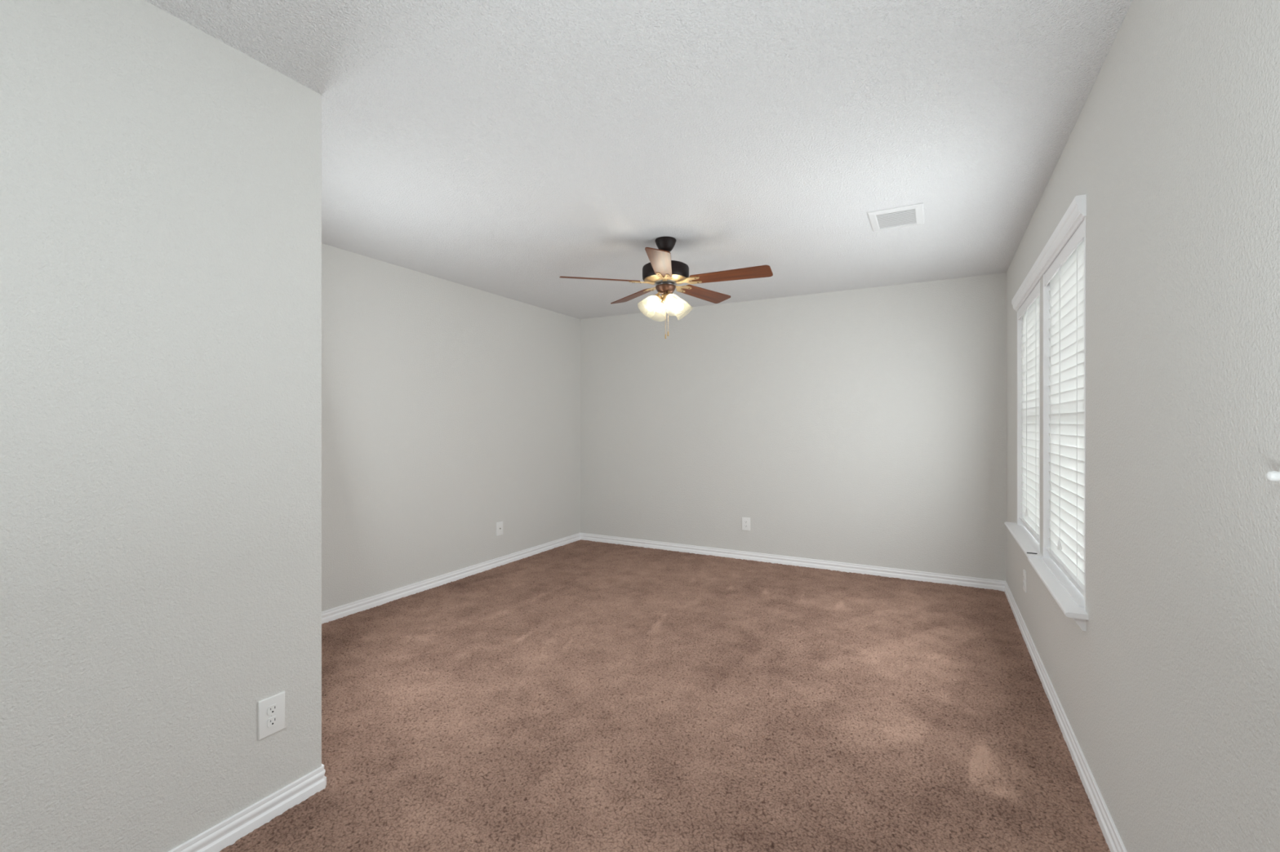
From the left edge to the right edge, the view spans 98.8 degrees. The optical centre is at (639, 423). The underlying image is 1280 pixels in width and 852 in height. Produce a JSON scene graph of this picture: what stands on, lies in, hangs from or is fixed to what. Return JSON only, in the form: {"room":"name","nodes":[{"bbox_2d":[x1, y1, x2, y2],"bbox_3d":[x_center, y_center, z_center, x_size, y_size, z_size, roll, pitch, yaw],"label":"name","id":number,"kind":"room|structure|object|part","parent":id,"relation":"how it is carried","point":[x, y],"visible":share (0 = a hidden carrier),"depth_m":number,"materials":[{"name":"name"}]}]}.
{"room":"empty bedroom","nodes":[
{"label":"empty bedroom","id":0,"kind":"room"},
{"bbox_2d":[0,0,321,851],"bbox_3d":[-2.704,0.086,0.795,1.705,2.490,3.510,0,0,28],"label":"wall partition","id":1,"kind":"structure","parent":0,"point":[161,181],"depth_m":1.50,"materials":[{"name":"white paint"}]},
{"bbox_2d":[168,764,326,851],"bbox_3d":[-2.592,1.250,0.823,1.564,0.086,3.385,0,0,28],"label":"baseboard","id":2,"kind":"structure","parent":1,"relation":"attached to","point":[225,833],"depth_m":1.74,"materials":[{"name":"white wood"}]},
{"bbox_2d":[257,691,284,740],"bbox_3d":[-1.197,0.949,1.784,0.009,0.122,0.081,0,0,28],"label":"electrical outlet","id":3,"kind":"object","parent":1,"relation":"attached to","point":[271,710],"visible":1,"depth_m":1.78,"materials":[{"name":"white plastic"}]},
{"bbox_2d":[266,715,278,728],"bbox_3d":[-1.195,0.969,1.782,0.004,0.028,0.033,0,0,28],"label":"receptacle","id":4,"kind":"object","parent":3,"relation":"attached to","point":[272,721],"depth_m":1.78,"materials":[{"name":"white plastic"}]},
{"bbox_2d":[266,704,278,715],"bbox_3d":[-1.195,0.929,1.782,0.004,0.028,0.033,0,0,28],"label":"receptacle","id":5,"kind":"object","parent":3,"relation":"attached to","point":[272,709],"depth_m":1.78,"materials":[{"name":"white plastic"}]},
{"bbox_2d":[321,243,580,611],"bbox_3d":[-1.665,0.086,4.367,0.140,2.490,3.964,0,0,28],"label":"wall","id":6,"kind":"structure","parent":0,"point":[451,411],"depth_m":4.29,"materials":[{"name":"white paint"}]},
{"bbox_2d":[321,533,580,624],"bbox_3d":[-1.573,1.250,4.374,0.015,0.086,3.864,0,0,28],"label":"baseboard","id":7,"kind":"structure","parent":6,"relation":"attached to","point":[344,611],"depth_m":4.29,"materials":[{"name":"white wood"}]},
{"bbox_2d":[496,521,502,536],"bbox_3d":[-1.263,0.946,4.951,0.013,0.122,0.081,0,0,28],"label":"cable jack","id":8,"kind":"object","parent":6,"relation":"attached to","point":[499,525],"visible":1,"depth_m":4.95,"materials":[{"name":"white plastic"}]},
{"bbox_2d":[145,0,1133,319],"bbox_3d":[-0.645,-1.219,1.959,4.224,0.120,7.514,0,0,28],"label":"ceiling","id":9,"kind":"structure","parent":0,"point":[508,148],"depth_m":2.17,"materials":[{"name":"white paint"}]},
{"bbox_2d":[559,236,773,338],"bbox_3d":[0.200,-0.846,3.444,1.247,0.626,1.281,0,0,28],"label":"ceiling fan","id":10,"kind":"object","parent":9,"relation":"hanging from","point":[661,272],"visible":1,"depth_m":3.37,"materials":[{"name":"brown wood"}]},
{"bbox_3d":[-0.245,-0.889,3.369,0.490,0.036,0.133,0,0,-12],"label":"blade","id":11,"kind":"part","parent":10,"relation":"part of","materials":[{"name":"brown wood"}]},
{"bbox_3d":[-0.044,-0.889,3.813,0.133,0.036,0.490,0,0,-30],"label":"blade","id":12,"kind":"part","parent":10,"relation":"part of","materials":[{"name":"brown wood"}]},
{"bbox_3d":[0.076,-0.756,3.418,0.056,0.068,0.061,0,0,28],"label":"bulb","id":13,"kind":"part","parent":10,"relation":"part of","materials":[{"name":"white glass"}]},
{"bbox_2d":[653,293,661,301],"bbox_3d":[0.108,-0.791,3.431,0.048,0.045,0.048,0,0,28],"label":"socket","id":14,"kind":"object","parent":10,"relation":"attached to","point":[657,297],"depth_m":3.42,"materials":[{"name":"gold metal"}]},
{"bbox_3d":[0.116,-0.889,3.040,0.133,0.036,0.490,0,0,6],"label":"blade","id":15,"kind":"part","parent":10,"relation":"part of","materials":[{"name":"brown wood"}]},
{"bbox_3d":[0.127,-0.756,3.538,0.061,0.068,0.056,0,0,28],"label":"bulb","id":16,"kind":"part","parent":10,"relation":"part of","materials":[{"name":"white glass"}]},
{"bbox_3d":[0.162,-0.897,3.453,0.272,0.021,0.272,0,0,28],"label":"motor","id":17,"kind":"part","parent":10,"relation":"part of","materials":[{"name":"gold metal"}]},
{"bbox_3d":[0.160,-0.697,3.416,0.004,0.281,0.011,0,0,8],"label":"pull chain","id":18,"kind":"part","parent":10,"relation":"part of","materials":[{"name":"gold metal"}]},
{"bbox_3d":[0.174,-0.706,3.421,0.004,0.263,0.010,0,0,-26],"label":"pull chain","id":19,"kind":"part","parent":10,"relation":"part of","materials":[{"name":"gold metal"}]},
{"bbox_2d":[666,292,673,300],"bbox_3d":[0.183,-0.791,3.400,0.048,0.045,0.048,0,0,28],"label":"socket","id":20,"kind":"object","parent":10,"relation":"attached to","point":[669,295],"depth_m":3.39,"materials":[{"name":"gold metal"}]},
{"bbox_3d":[0.196,-0.756,3.367,0.061,0.068,0.056,0,0,28],"label":"bulb","id":21,"kind":"part","parent":10,"relation":"part of","materials":[{"name":"white glass"}]},
{"bbox_3d":[0.247,-0.756,3.487,0.056,0.068,0.061,0,0,28],"label":"bulb","id":22,"kind":"part","parent":10,"relation":"part of","materials":[{"name":"white glass"}]},
{"bbox_3d":[0.441,-0.889,3.759,0.133,0.036,0.490,0,0,42],"label":"blade","id":23,"kind":"part","parent":10,"relation":"part of","materials":[{"name":"brown wood"}]},
{"bbox_3d":[0.540,-0.889,3.281,0.490,0.036,0.133,0,0,24],"label":"blade","id":24,"kind":"part","parent":10,"relation":"part of","materials":[{"name":"brown wood"}]},
{"bbox_2d":[866,202,924,231],"bbox_3d":[1.441,-1.154,3.082,0.274,0.010,0.330,0,0,28],"label":"ceiling vent","id":25,"kind":"object","parent":9,"relation":"in","point":[909,215],"visible":1,"depth_m":3.06,"materials":[{"name":"white metal"}]},
{"bbox_2d":[219,539,1110,851],"bbox_3d":[-0.645,1.286,1.959,4.184,0.018,7.434,0,0,28],"label":"floor","id":26,"kind":"structure","parent":0,"point":[580,695],"depth_m":2.40,"materials":[{"name":"brown carpet"}]},
{"bbox_2d":[580,272,1006,581],"bbox_3d":[1.106,0.086,5.203,4.224,2.490,0.140,0,0,28],"label":"wall","id":27,"kind":"structure","parent":0,"point":[864,426],"depth_m":4.90,"materials":[{"name":"white paint"}]},
{"bbox_2d":[742,517,750,531],"bbox_3d":[1.002,0.947,5.175,0.081,0.122,0.009,0,0,28],"label":"electrical outlet","id":28,"kind":"object","parent":27,"relation":"attached to","point":[745,521],"visible":1,"depth_m":5.17,"materials":[{"name":"white plastic"}]},
{"bbox_2d":[580,533,1004,591],"bbox_3d":[1.069,1.250,5.135,3.944,0.086,0.015,0,0,28],"label":"baseboard","id":29,"kind":"structure","parent":27,"relation":"attached to","point":[985,584],"depth_m":4.88,"materials":[{"name":"white wood"}]},
{"bbox_2d":[1006,0,1279,851],"bbox_3d":[1.118,0.086,0.927,0.140,2.490,7.374,0,0,28],"label":"wall","id":30,"kind":"structure","parent":0,"point":[1169,693],"depth_m":1.23,"materials":[{"name":"white paint"}]},
{"bbox_2d":[1004,280,1043,558],"bbox_3d":[2.306,-0.033,3.201,0.203,1.433,1.076,0,0,28],"label":"window","id":31,"kind":"structure","parent":30,"relation":"in","point":[1026,541],"depth_m":3.60,"materials":[{"name":"white plastic"}]},
{"bbox_3d":[2.282,0.675,3.214,0.148,0.018,1.076,0,0,28],"label":"sill","id":32,"kind":"part","parent":31,"relation":"part of","materials":[{"name":"white wood"}]},
{"bbox_2d":[1017,281,1039,543],"bbox_3d":[2.303,-0.043,3.223,0.067,1.408,0.865,0,0,28],"label":"window blind","id":33,"kind":"object","parent":31,"relation":"attached to","point":[1028,312],"visible":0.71,"depth_m":3.25,"materials":[{"name":"white plastic"}]},
{"bbox_3d":[2.440,-0.036,3.472,0.041,1.335,0.002,0,0,28],"label":"ladder cord","id":34,"kind":"part","parent":33,"relation":"part of","materials":[{"name":"white plastic"}]},
{"bbox_3d":[2.292,-0.094,3.252,0.002,1.200,0.008,0,0,28],"label":"lift cord","id":35,"kind":"part","parent":33,"relation":"part of","materials":[{"name":"white plastic"}]},
{"bbox_3d":[2.305,0.635,3.222,0.032,0.052,0.861,0,0,28],"label":"rail","id":36,"kind":"part","parent":33,"relation":"part of","materials":[{"name":"white plastic"}]},
{"bbox_2d":[1022,569,1026,593],"bbox_3d":[2.318,0.948,3.306,0.009,0.122,0.081,0,0,28],"label":"electrical outlet","id":37,"kind":"object","parent":30,"relation":"attached to","point":[1024,571],"visible":1,"depth_m":3.29,"materials":[{"name":"white plastic"}]},
{"bbox_2d":[1011,194,1086,311],"bbox_3d":[2.036,-0.784,2.808,0.031,0.077,1.900,0,0,28],"label":"trim","id":38,"kind":"structure","parent":30,"relation":"attached to","point":[1076,212],"depth_m":2.39,"materials":[{"name":"white"}]},
{"bbox_2d":[1027,216,1088,620],"bbox_3d":[1.835,-0.028,2.328,0.203,1.442,0.930,0,0,28],"label":"window","id":39,"kind":"structure","parent":30,"relation":"in","point":[1072,602],"depth_m":2.52,"materials":[{"name":"white plastic"}]},
{"bbox_3d":[1.811,0.684,2.341,0.148,0.018,0.930,0,0,28],"label":"sill","id":40,"kind":"part","parent":39,"relation":"part of","materials":[{"name":"white wood"}]},
{"bbox_2d":[1044,219,1084,596],"bbox_3d":[1.833,-0.041,2.352,0.067,1.412,0.853,0,0,28],"label":"window blind","id":41,"kind":"object","parent":39,"relation":"attached to","point":[1064,276],"visible":0.64,"depth_m":2.33,"materials":[{"name":"white plastic"}]},
{"bbox_3d":[1.968,-0.035,2.598,0.041,1.339,0.002,0,0,28],"label":"ladder cord","id":42,"kind":"part","parent":41,"relation":"part of","materials":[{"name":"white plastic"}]},
{"bbox_3d":[1.823,-0.094,2.381,0.002,1.200,0.008,0,0,28],"label":"lift cord","id":43,"kind":"part","parent":41,"relation":"part of","materials":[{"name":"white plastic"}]},
{"bbox_3d":[1.835,0.639,2.352,0.032,0.052,0.849,0,0,28],"label":"rail","id":44,"kind":"part","parent":41,"relation":"part of","materials":[{"name":"white plastic"}]},
{"bbox_3d":[1.702,-0.035,2.105,0.041,1.339,0.002,0,0,28],"label":"ladder cord","id":45,"kind":"part","parent":41,"relation":"part of","materials":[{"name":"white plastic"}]},
{"bbox_2d":[1004,581,1126,851],"bbox_3d":[1.083,1.250,1.026,0.015,0.086,7.234,0,0,28],"label":"baseboard","id":46,"kind":"structure","parent":30,"relation":"attached to","point":[1113,841],"depth_m":2.09,"materials":[{"name":"white wood"}]},
{"bbox_2d":[1072,617,1085,631],"bbox_3d":[2.035,0.719,2.816,0.041,0.051,1.910,0,0,28],"label":"trim","id":47,"kind":"structure","parent":30,"relation":"attached to","point":[1081,623],"depth_m":1.97,"materials":[{"name":"white wood"}]},
{"bbox_2d":[1266,468,1279,483],"bbox_3d":[0.979,0.081,0.841,0.024,0.040,0.040,0,0,28],"label":"peg","id":48,"kind":"object","parent":30,"relation":"attached to","point":[1273,476],"visible":1,"depth_m":0.84,"materials":[{"name":"white plastic"}]}
]}

